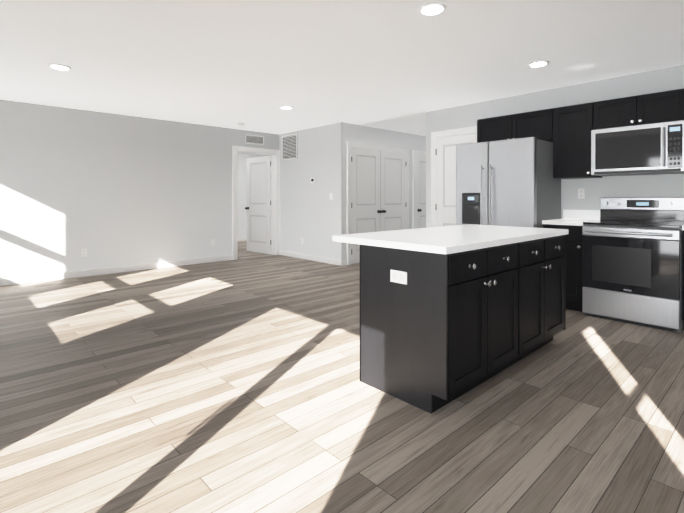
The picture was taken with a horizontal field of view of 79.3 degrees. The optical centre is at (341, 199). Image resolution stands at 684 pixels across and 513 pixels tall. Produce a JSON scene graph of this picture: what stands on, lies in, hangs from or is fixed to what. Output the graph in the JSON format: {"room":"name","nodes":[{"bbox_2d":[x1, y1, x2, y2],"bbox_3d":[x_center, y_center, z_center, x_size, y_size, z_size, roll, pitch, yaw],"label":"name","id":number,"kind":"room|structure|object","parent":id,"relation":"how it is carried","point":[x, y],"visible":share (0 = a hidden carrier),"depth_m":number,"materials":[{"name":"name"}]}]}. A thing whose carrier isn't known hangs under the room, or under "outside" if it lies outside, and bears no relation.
{"room":"kitchen","nodes":[
{"label":"kitchen","id":0,"kind":"room"},
{"bbox_2d":[0,100,278,278],"bbox_3d":[-3.387,-0.093,6.495,5.650,2.440,0.120,0,0,-43],"label":"wall","id":1,"kind":"structure","parent":0,"point":[106,190],"depth_m":6.26,"materials":[{"name":"paint"}]},
{"bbox_2d":[81,249,86,256],"bbox_3d":[-3.781,0.778,6.048,0.070,0.115,0.006,0,0,-43],"label":"electrical outlet","id":2,"kind":"object","parent":1,"relation":"attached to","point":[83,252],"visible":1,"depth_m":6.04,"materials":[{"name":"white plastic"}]},
{"bbox_2d":[0,255,232,285],"bbox_3d":[-3.687,1.081,6.131,4.510,0.095,0.013,0,0,-43],"label":"baseboard","id":3,"kind":"structure","parent":1,"relation":"attached to","point":[48,277],"depth_m":6.24,"materials":[{"name":"white wood"}]},
{"bbox_2d":[245,134,263,144],"bbox_3d":[-1.688,-1.154,7.975,0.420,0.180,0.012,0,0,-43],"label":"air vent","id":4,"kind":"object","parent":1,"relation":"in","point":[254,139],"visible":1,"depth_m":7.97,"materials":[{"name":"white metal"}]},
{"bbox_2d":[232,146,279,259],"bbox_3d":[-1.696,0.061,8.062,1.037,2.117,0.193,0,0,-43],"label":"door frame","id":5,"kind":"structure","parent":1,"relation":"attached to","point":[275,200],"depth_m":8.29,"materials":[{"name":"white wood"}]},
{"bbox_2d":[245,156,270,253],"bbox_3d":[-1.746,0.112,8.642,0.823,1.997,0.193,0,0,42],"label":"bedroom door","id":6,"kind":"structure","parent":1,"relation":"in","point":[258,195],"depth_m":8.62,"materials":[{"name":"white wood"}]},
{"bbox_2d":[280,250,343,265],"bbox_3d":[-0.631,1.075,7.694,0.043,0.095,1.873,0,0,-43],"label":"baseboard","id":7,"kind":"structure","parent":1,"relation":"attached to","point":[285,253],"depth_m":7.54,"materials":[{"name":"white wood"}]},
{"bbox_2d":[238,153,270,237],"bbox_3d":[-3.003,-0.109,10.857,5.600,2.440,0.100,0,0,-43],"label":"wall","id":8,"kind":"structure","parent":0,"point":[242,222],"depth_m":11.09,"materials":[{"name":"paint"}]},
{"bbox_2d":[238,237,246,240],"bbox_3d":[-3.001,1.064,10.786,5.500,0.095,0.013,0,0,-43],"label":"baseboard","id":9,"kind":"structure","parent":8,"relation":"attached to","point":[240,238],"depth_m":11.08,"materials":[{"name":"white wood"}]},
{"bbox_2d":[0,241,683,512],"bbox_3d":[-0.529,1.180,5.760,9.100,0.100,11.150,0,0,-43],"label":"floor","id":10,"kind":"structure","parent":0,"point":[234,386],"depth_m":2.21,"materials":[{"name":"brown wood"}]},
{"bbox_2d":[360,232,568,413],"bbox_3d":[0.951,0.709,2.917,1.692,0.862,0.665,0,0,-43],"label":"kitchen island","id":11,"kind":"object","parent":10,"relation":"on","point":[448,314],"depth_m":2.40,"materials":[{"name":"black wood"}]},
{"bbox_2d":[333,224,568,255],"bbox_3d":[0.868,0.258,3.011,1.730,0.040,0.877,0,0,-43],"label":"island countertop","id":12,"kind":"structure","parent":11,"relation":"on","point":[438,241],"depth_m":2.67,"materials":[{"name":"white stone"}]},
{"bbox_2d":[456,137,560,227],"bbox_3d":[1.912,0.243,4.793,0.826,1.780,0.908,0,0,-43],"label":"fridge","id":13,"kind":"object","parent":10,"relation":"on","point":[511,182],"visible":0.5,"depth_m":4.49,"materials":[{"name":"silver metal"}]},
{"bbox_2d":[543,226,582,311],"bbox_3d":[2.475,0.696,4.427,0.610,0.875,0.390,0,0,-43],"label":"base cabinet","id":14,"kind":"object","parent":10,"relation":"on","point":[574,286],"depth_m":4.15,"materials":[{"name":"black wood"}]},
{"bbox_2d":[542,218,599,225],"bbox_3d":[2.468,0.239,4.418,0.630,0.040,0.390,0,0,-43],"label":"countertop","id":15,"kind":"structure","parent":14,"relation":"on","point":[565,221],"depth_m":4.30,"materials":[{"name":"white stone"}]},
{"bbox_2d":[582,198,683,332],"bbox_3d":[2.817,0.559,3.960,0.732,1.155,0.751,0,0,-43],"label":"range","id":16,"kind":"object","parent":10,"relation":"on","point":[632,260],"visible":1,"depth_m":3.78,"materials":[{"name":"silver glass"}]},
{"bbox_2d":[682,230,683,319],"bbox_3d":[3.383,0.700,3.446,0.610,0.875,0.762,0,0,-43],"label":"base cabinet","id":17,"kind":"object","parent":10,"relation":"on","point":[683,230],"depth_m":3.51,"materials":[{"name":"black wood"}]},
{"bbox_2d":[0,0,683,135],"bbox_3d":[-0.529,-1.360,5.751,9.100,0.100,11.150,0,0,-43],"label":"ceiling","id":18,"kind":"structure","parent":0,"point":[404,66],"depth_m":3.71,"materials":[{"name":"paint"}]},
{"bbox_2d":[48,64,70,69],"bbox_3d":[-2.770,-1.298,4.051,0.190,0.012,0.190,0,0,-43],"label":"recessed light","id":19,"kind":"object","parent":18,"relation":"in","point":[59,66],"visible":0.96,"depth_m":4.04,"materials":[{"name":"white"}]},
{"bbox_2d":[280,106,292,108],"bbox_3d":[-0.789,-1.305,5.871,0.190,0.012,0.190,0,0,-43],"label":"recessed light","id":20,"kind":"object","parent":18,"relation":"in","point":[285,107],"visible":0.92,"depth_m":5.83,"materials":[{"name":"white"}]},
{"bbox_2d":[418,2,445,15],"bbox_3d":[0.614,-1.294,2.809,0.190,0.012,0.190,0,0,-43],"label":"recessed light","id":21,"kind":"object","parent":18,"relation":"in","point":[431,8],"visible":0.98,"depth_m":2.79,"materials":[{"name":"white"}]},
{"bbox_2d":[528,60,548,66],"bbox_3d":[1.882,-1.298,3.956,0.190,0.012,0.190,0,0,-43],"label":"recessed light","id":22,"kind":"object","parent":18,"relation":"in","point":[540,63],"visible":0.96,"depth_m":3.92,"materials":[{"name":"white"}]},
{"bbox_2d":[279,122,425,263],"bbox_3d":[0.463,-0.102,8.792,3.120,2.440,1.980,0,0,-43],"label":"wall block","id":23,"kind":"object","parent":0,"point":[313,216],"visible":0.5,"depth_m":7.56,"materials":[{"name":"paint"}]},
{"bbox_2d":[282,133,297,160],"bbox_3d":[-1.033,-1.024,8.099,0.012,0.490,0.520,0,0,-43],"label":"air vent grille","id":24,"kind":"object","parent":23,"relation":"attached to","point":[289,147],"visible":0.98,"depth_m":8.07,"materials":[{"name":"white metal"}]},
{"bbox_2d":[347,142,408,264],"bbox_3d":[0.704,0.063,7.641,1.667,2.117,0.035,0,0,-43],"label":"door frame","id":25,"kind":"structure","parent":23,"relation":"attached to","point":[349,144],"depth_m":7.13,"materials":[{"name":"white wood"}]},
{"bbox_2d":[351,147,405,263],"bbox_3d":[0.729,0.105,7.614,1.501,2.016,0.109,0,0,-43],"label":"closet doors","id":26,"kind":"structure","parent":23,"relation":"attached to","point":[378,203],"depth_m":7.56,"materials":[{"name":"white wood"}]},
{"bbox_2d":[412,150,425,228],"bbox_3d":[1.779,0.059,8.636,0.937,2.117,0.035,0,0,-43],"label":"door frame","id":27,"kind":"structure","parent":23,"relation":"attached to","point":[414,152],"depth_m":8.33,"materials":[{"name":"white wood"}]},
{"bbox_2d":[416,155,425,228],"bbox_3d":[1.808,0.101,8.612,0.762,2.016,0.109,0,0,-43],"label":"hall door","id":28,"kind":"structure","parent":23,"relation":"attached to","point":[420,191],"depth_m":8.47,"materials":[{"name":"white wood"}]},
{"bbox_2d":[426,65,683,227],"bbox_3d":[2.860,-0.086,4.552,0.120,2.440,4.580,0,0,-43],"label":"wall","id":29,"kind":"structure","parent":0,"point":[634,186],"depth_m":4.60,"materials":[{"name":"paint"}]},
{"bbox_2d":[431,126,476,226],"bbox_3d":[1.624,0.070,5.773,0.035,2.117,0.887,0,0,-43],"label":"door frame","id":30,"kind":"structure","parent":29,"relation":"attached to","point":[467,130],"depth_m":6.04,"materials":[{"name":"white wood"}]},
{"bbox_2d":[436,133,476,226],"bbox_3d":[1.593,0.112,5.750,0.109,2.016,0.712,0,0,-43],"label":"pantry door","id":31,"kind":"structure","parent":29,"relation":"in","point":[445,181],"depth_m":5.89,"materials":[{"name":"white wood"}]},
{"bbox_2d":[477,108,552,142],"bbox_3d":[2.132,-0.839,4.993,0.335,0.342,0.908,0,0,-43],"label":"upper cabinet","id":32,"kind":"object","parent":29,"relation":"attached to","point":[539,124],"depth_m":4.83,"materials":[{"name":"black wood"}]},
{"bbox_2d":[549,102,601,178],"bbox_3d":[2.576,-0.622,4.515,0.335,0.772,0.390,0,0,-43],"label":"upper cabinet","id":33,"kind":"object","parent":29,"relation":"attached to","point":[566,130],"depth_m":4.41,"materials":[{"name":"black wood"}]},
{"bbox_2d":[578,188,584,198],"bbox_3d":[2.692,-0.066,4.642,0.006,0.115,0.070,0,0,-43],"label":"outlet","id":34,"kind":"object","parent":29,"relation":"attached to","point":[581,193],"visible":1,"depth_m":4.64,"materials":[{"name":"white plastic"}]},
{"bbox_2d":[563,210,599,217],"bbox_3d":[3.209,0.171,4.067,0.020,0.099,1.912,0,0,-43],"label":"backsplash","id":35,"kind":"structure","parent":29,"relation":"attached to","point":[566,213],"depth_m":4.62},
{"bbox_2d":[593,88,683,129],"bbox_3d":[2.966,-0.859,4.092,0.335,0.294,0.751,0,0,-43],"label":"upper cabinet","id":36,"kind":"object","parent":29,"relation":"attached to","point":[666,106],"depth_m":3.96,"materials":[{"name":"black wood"}]},
{"bbox_2d":[591,120,683,175],"bbox_3d":[2.920,-0.478,4.051,0.456,0.458,0.745,0,0,-43],"label":"microwave","id":37,"kind":"object","parent":36,"relation":"attached to","point":[652,149],"visible":1,"depth_m":3.91,"materials":[{"name":"silver metal"}]}
]}

